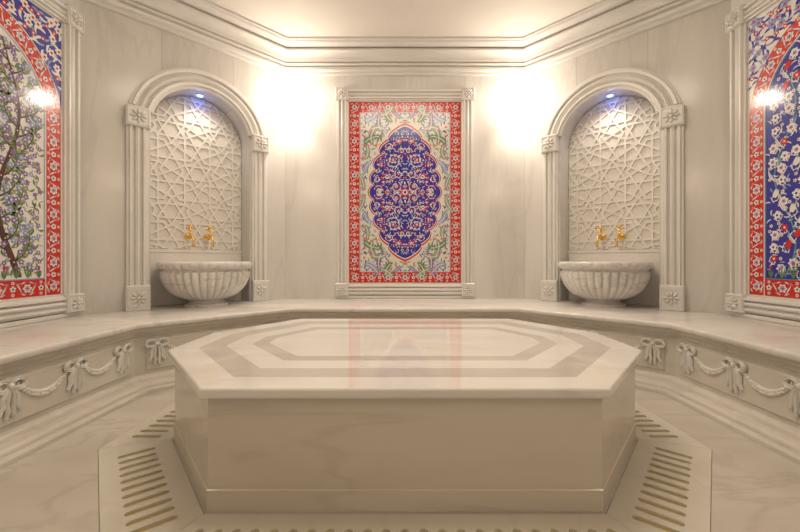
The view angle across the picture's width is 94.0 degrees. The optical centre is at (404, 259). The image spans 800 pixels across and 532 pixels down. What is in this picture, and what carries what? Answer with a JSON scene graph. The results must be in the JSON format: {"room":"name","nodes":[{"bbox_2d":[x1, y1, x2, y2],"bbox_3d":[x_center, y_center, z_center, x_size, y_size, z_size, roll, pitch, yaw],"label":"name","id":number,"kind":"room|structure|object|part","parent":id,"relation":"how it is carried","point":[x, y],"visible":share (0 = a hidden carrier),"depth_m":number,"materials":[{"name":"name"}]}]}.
{"room":"spa","nodes":[
{"label":"spa","id":0,"kind":"room"},
{"bbox_2d":[0,0,78,322],"bbox_3d":[-2.630,-0.682,1.195,0.120,3.285,3.490,0,0,0],"label":"wall","id":1,"kind":"structure","parent":0,"point":[74,3],"depth_m":2.87,"materials":[{"name":"stone"}]},
{"bbox_2d":[0,0,84,327],"bbox_3d":[-2.524,-0.740,2.150,0.092,2.337,1.538,0,0,0],"label":"tile panel","id":2,"kind":"object","parent":1,"relation":"attached to","point":[40,39],"visible":1,"depth_m":2.61,"materials":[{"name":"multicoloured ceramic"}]},
{"bbox_3d":[-2.545,0.328,2.150,0.050,0.128,1.258,0,0,0],"label":"frame moulding","id":3,"kind":"part","parent":2,"relation":"part of","materials":[{"name":"stone"}]},
{"bbox_3d":[-2.550,0.414,2.150,0.040,0.030,1.534,0,0,0],"label":"frame","id":4,"kind":"part","parent":2,"relation":"part of","materials":[{"name":"stone"}]},
{"bbox_3d":[-2.545,-1.838,2.150,0.050,0.128,1.258,0,0,0],"label":"frame moulding","id":5,"kind":"part","parent":2,"relation":"part of","materials":[{"name":"stone"}]},
{"bbox_3d":[-2.545,-0.755,2.849,0.050,2.026,0.128,0,0,0],"label":"frame moulding","id":6,"kind":"part","parent":2,"relation":"part of","materials":[{"name":"stone"}]},
{"bbox_2d":[79,0,284,313],"bbox_3d":[-2.033,-0.682,3.633,1.740,3.285,0.220,0,0,-45],"label":"wall","id":7,"kind":"structure","parent":0,"point":[118,52],"depth_m":3.15,"materials":[{"name":"stone"}]},
{"bbox_2d":[125,67,268,311],"bbox_3d":[-1.972,-0.685,3.626,0.316,2.230,1.234,0,0,45],"label":"wall niche","id":8,"kind":"object","parent":7,"relation":"attached to","point":[195,148],"visible":1,"depth_m":3.65,"materials":[{"name":"stone"}]},
{"bbox_2d":[184,225,194,246],"bbox_3d":[-2.067,-0.234,3.600,0.086,0.218,0.185,0,0,-45],"label":"brass faucet","id":9,"kind":"object","parent":8,"relation":"attached to","point":[187,236],"visible":1,"depth_m":3.60,"materials":[{"name":"gold metal"}]},
{"bbox_3d":[-2.073,-0.295,3.606,0.086,0.096,0.028,0,0,-45],"label":"handle","id":10,"kind":"part","parent":9,"relation":"part of","materials":[{"name":"gold metal"}]},
{"bbox_3d":[-2.062,-0.189,3.595,0.170,0.130,0.038,0,0,45],"label":"spout","id":11,"kind":"part","parent":9,"relation":"part of","materials":[{"name":"gold metal"}]},
{"bbox_3d":[-2.074,-0.597,3.728,0.864,2.050,0.026,0,0,-45],"label":"carved panel","id":12,"kind":"part","parent":8,"relation":"part of","materials":[{"name":"stone"}]},
{"bbox_3d":[-1.909,-1.542,3.563,1.190,0.517,0.055,0,0,-45],"label":"arch moulding","id":13,"kind":"part","parent":8,"relation":"part of","materials":[{"name":"stone"}]},
{"bbox_2d":[203,226,213,246],"bbox_3d":[-1.946,-0.234,3.721,0.086,0.218,0.185,0,0,-45],"label":"brass faucet","id":14,"kind":"object","parent":8,"relation":"attached to","point":[209,236],"visible":1,"depth_m":3.72,"materials":[{"name":"gold metal"}]},
{"bbox_3d":[-1.952,-0.295,3.727,0.028,0.096,0.086,0,0,45],"label":"handle","id":15,"kind":"part","parent":14,"relation":"part of","materials":[{"name":"gold metal"}]},
{"bbox_3d":[-1.941,-0.189,3.716,0.170,0.130,0.038,0,0,45],"label":"spout","id":16,"kind":"part","parent":14,"relation":"part of","materials":[{"name":"gold metal"}]},
{"bbox_2d":[194,93,204,97],"bbox_3d":[-2.020,-1.616,3.674,0.096,0.012,0.096,0,0,-45],"label":"spotlight","id":17,"kind":"object","parent":7,"relation":"attached to","point":[199,95],"visible":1,"depth_m":3.66,"materials":[{"name":"glass"}]},
{"bbox_2d":[0,388,799,531],"bbox_3d":[0.000,0.905,1.805,5.240,0.010,4.830,0,0,0],"label":"floor","id":18,"kind":"structure","parent":0,"point":[55,487],"depth_m":1.54,"materials":[{"name":"stone"}]},
{"bbox_2d":[99,402,174,448],"bbox_3d":[-1.316,0.904,2.083,0.284,0.010,0.619,0,0,0],"label":"drain grate","id":19,"kind":"object","parent":18,"relation":"on","point":[167,414],"visible":0.55,"depth_m":1.96,"materials":[{"name":"stone"}]},
{"bbox_2d":[98,439,203,531],"bbox_3d":[-1.043,0.904,1.496,0.284,0.010,0.956,0,0,-40],"label":"drain grate","id":20,"kind":"object","parent":18,"relation":"on","point":[185,505],"visible":1,"depth_m":1.46,"materials":[{"name":"stone"}]},
{"bbox_2d":[0,298,799,469],"bbox_3d":[0.000,0.664,1.815,5.138,0.469,4.707,0,0,0],"label":"bench","id":21,"kind":"object","parent":18,"relation":"on","point":[58,377],"visible":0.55,"depth_m":2.33,"materials":[{"name":"beige stone"}]},
{"bbox_3d":[-1.855,0.665,1.660,0.010,0.220,1.700,0,0,0],"label":"raised panel","id":22,"kind":"part","parent":21,"relation":"part of","materials":[{"name":"stone"}]},
{"bbox_2d":[156,261,251,306],"bbox_3d":[-1.836,0.222,3.507,0.806,0.415,0.642,0,0,-45],"label":"basin","id":23,"kind":"object","parent":21,"relation":"on","point":[203,284],"visible":1,"depth_m":3.29,"materials":[{"name":"stone"}]},
{"bbox_3d":[-1.460,0.665,2.957,1.000,0.220,0.010,0,0,-45],"label":"raised panel","id":24,"kind":"part","parent":21,"relation":"part of","materials":[{"name":"stone"}]},
{"bbox_3d":[1.460,0.665,2.957,1.000,0.220,0.010,0,0,45],"label":"raised panel","id":25,"kind":"part","parent":21,"relation":"part of","materials":[{"name":"stone"}]},
{"bbox_2d":[558,261,653,306],"bbox_3d":[1.836,0.222,3.507,0.806,0.415,0.642,0,0,45],"label":"basin","id":26,"kind":"object","parent":21,"relation":"on","point":[601,284],"visible":1,"depth_m":3.29,"materials":[{"name":"stone"}]},
{"bbox_3d":[1.855,0.665,1.660,0.010,0.220,1.700,0,0,0],"label":"raised panel","id":27,"kind":"part","parent":21,"relation":"part of","materials":[{"name":"stone"}]},
{"bbox_2d":[168,319,641,511],"bbox_3d":[0.000,0.675,2.091,2.380,0.448,1.572,0,0,0],"label":"platform","id":28,"kind":"object","parent":18,"relation":"on","point":[298,415],"visible":1,"depth_m":1.33,"materials":[{"name":"beige stone"}]},
{"bbox_2d":[178,514,631,531],"bbox_3d":[0.000,0.904,1.179,1.690,0.010,0.284,0,0,0],"label":"drain grate","id":29,"kind":"object","parent":18,"relation":"on","point":[206,522],"visible":1,"depth_m":1.28,"materials":[{"name":"stone"}]},
{"bbox_2d":[606,439,711,531],"bbox_3d":[1.043,0.904,1.496,0.284,0.010,0.956,0,0,40],"label":"drain grate","id":30,"kind":"object","parent":18,"relation":"on","point":[624,505],"visible":1,"depth_m":1.46,"materials":[{"name":"stone"}]},
{"bbox_2d":[635,402,710,448],"bbox_3d":[1.316,0.904,2.083,0.284,0.010,0.619,0,0,0],"label":"drain grate","id":31,"kind":"object","parent":18,"relation":"on","point":[642,414],"visible":0.59,"depth_m":1.96,"materials":[{"name":"stone"}]},
{"bbox_2d":[285,76,524,297],"bbox_3d":[0.000,-0.682,4.230,2.680,3.285,0.120,0,0,0],"label":"wall","id":32,"kind":"structure","parent":0,"point":[310,128],"depth_m":4.17,"materials":[{"name":"stone"}]},
{"bbox_2d":[335,87,474,298],"bbox_3d":[0.000,-0.739,4.127,1.534,2.335,0.087,0,0,0],"label":"tile panel","id":33,"kind":"object","parent":32,"relation":"attached to","point":[405,156],"visible":1,"depth_m":4.16,"materials":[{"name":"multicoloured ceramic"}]},
{"bbox_3d":[-0.698,-0.755,4.147,0.126,2.026,0.045,0,0,0],"label":"frame moulding","id":34,"kind":"part","parent":33,"relation":"part of","materials":[{"name":"stone"}]},
{"bbox_3d":[0.000,-1.837,4.147,1.258,0.126,0.045,0,0,0],"label":"frame moulding","id":35,"kind":"part","parent":33,"relation":"part of","materials":[{"name":"stone"}]},
{"bbox_3d":[0.000,0.327,4.147,1.258,0.126,0.045,0,0,0],"label":"frame moulding","id":36,"kind":"part","parent":33,"relation":"part of","materials":[{"name":"stone"}]},
{"bbox_3d":[0.000,0.413,4.152,1.530,0.032,0.036,0,0,0],"label":"frame","id":37,"kind":"part","parent":33,"relation":"part of","materials":[{"name":"stone"}]},
{"bbox_3d":[0.698,-0.755,4.147,0.126,2.026,0.045,0,0,0],"label":"frame moulding","id":38,"kind":"part","parent":33,"relation":"part of","materials":[{"name":"stone"}]},
{"bbox_2d":[208,0,601,36],"bbox_3d":[0.000,-2.375,1.860,5.340,0.100,4.820,0,0,0],"label":"ceiling","id":39,"kind":"structure","parent":0,"point":[289,18],"depth_m":3.56,"materials":[{"name":"paint"}]},
{"bbox_2d":[525,0,730,313],"bbox_3d":[2.033,-0.682,3.633,1.740,3.285,0.220,0,0,45],"label":"wall","id":40,"kind":"structure","parent":0,"point":[691,52],"depth_m":3.13,"materials":[{"name":"stone"}]},
{"bbox_2d":[82,0,727,75],"bbox_3d":[0.000,-2.190,1.810,5.140,0.270,4.720,0,0,0],"label":"trim","id":41,"kind":"structure","parent":40,"relation":"attached to","point":[206,23],"depth_m":3.85,"materials":[{"name":"paint"}]},
{"bbox_2d":[605,93,615,97],"bbox_3d":[2.020,-1.616,3.674,0.096,0.012,0.096,0,0,45],"label":"spotlight","id":42,"kind":"object","parent":40,"relation":"attached to","point":[610,95],"visible":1,"depth_m":3.66,"materials":[{"name":"blue glass"}]},
{"bbox_2d":[541,67,684,311],"bbox_3d":[1.972,-0.685,3.626,0.316,2.230,1.234,0,0,-45],"label":"wall niche","id":43,"kind":"object","parent":40,"relation":"attached to","point":[614,148],"visible":0.96,"depth_m":3.63,"materials":[{"name":"stone"}]},
{"bbox_2d":[596,226,606,246],"bbox_3d":[1.946,-0.234,3.721,0.086,0.218,0.185,0,0,45],"label":"brass faucet","id":44,"kind":"object","parent":43,"relation":"attached to","point":[600,236],"visible":1,"depth_m":3.72,"materials":[{"name":"gold metal"}]},
{"bbox_3d":[1.941,-0.189,3.716,0.038,0.130,0.170,0,0,45],"label":"spout","id":45,"kind":"part","parent":44,"relation":"part of","materials":[{"name":"gold metal"}]},
{"bbox_3d":[1.952,-0.295,3.727,0.086,0.096,0.028,0,0,45],"label":"handle","id":46,"kind":"part","parent":44,"relation":"part of","materials":[{"name":"gold metal"}]},
{"bbox_3d":[1.909,-1.542,3.563,1.190,0.517,0.055,0,0,45],"label":"arch moulding","id":47,"kind":"part","parent":43,"relation":"part of","materials":[{"name":"stone"}]},
{"bbox_3d":[2.074,-0.597,3.728,0.864,2.050,0.026,0,0,45],"label":"carved panel","id":48,"kind":"part","parent":43,"relation":"part of","materials":[{"name":"stone"}]},
{"bbox_2d":[615,225,625,246],"bbox_3d":[2.067,-0.234,3.600,0.086,0.218,0.185,0,0,45],"label":"brass faucet","id":49,"kind":"object","parent":43,"relation":"attached to","point":[621,236],"visible":1,"depth_m":3.60,"materials":[{"name":"gold metal"}]},
{"bbox_3d":[2.062,-0.189,3.595,0.170,0.130,0.038,0,0,-45],"label":"spout","id":50,"kind":"part","parent":49,"relation":"part of","materials":[{"name":"gold metal"}]},
{"bbox_3d":[2.073,-0.295,3.606,0.086,0.096,0.028,0,0,45],"label":"handle","id":51,"kind":"part","parent":49,"relation":"part of","materials":[{"name":"gold metal"}]},
{"bbox_2d":[731,0,796,320],"bbox_3d":[2.630,-0.682,1.195,0.120,3.285,3.490,0,0,0],"label":"wall","id":52,"kind":"structure","parent":0,"point":[734,3],"depth_m":2.87,"materials":[{"name":"stone"}]},
{"bbox_2d":[725,0,799,326],"bbox_3d":[2.524,-0.740,2.150,0.092,2.337,1.538,0,0,0],"label":"tile panel","id":53,"kind":"object","parent":52,"relation":"attached to","point":[764,34],"visible":1,"depth_m":2.65,"materials":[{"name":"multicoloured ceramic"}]},
{"bbox_3d":[2.545,-0.755,2.849,0.050,2.026,0.128,0,0,0],"label":"frame moulding","id":54,"kind":"part","parent":53,"relation":"part of","materials":[{"name":"stone"}]},
{"bbox_3d":[2.545,-1.838,2.150,0.050,0.128,1.258,0,0,0],"label":"frame moulding","id":55,"kind":"part","parent":53,"relation":"part of","materials":[{"name":"stone"}]},
{"bbox_3d":[2.550,0.414,2.150,0.040,0.030,1.534,0,0,0],"label":"frame","id":56,"kind":"part","parent":53,"relation":"part of","materials":[{"name":"stone"}]},
{"bbox_3d":[2.545,0.328,2.150,0.050,0.128,1.258,0,0,0],"label":"frame moulding","id":57,"kind":"part","parent":53,"relation":"part of","materials":[{"name":"stone"}]}
]}

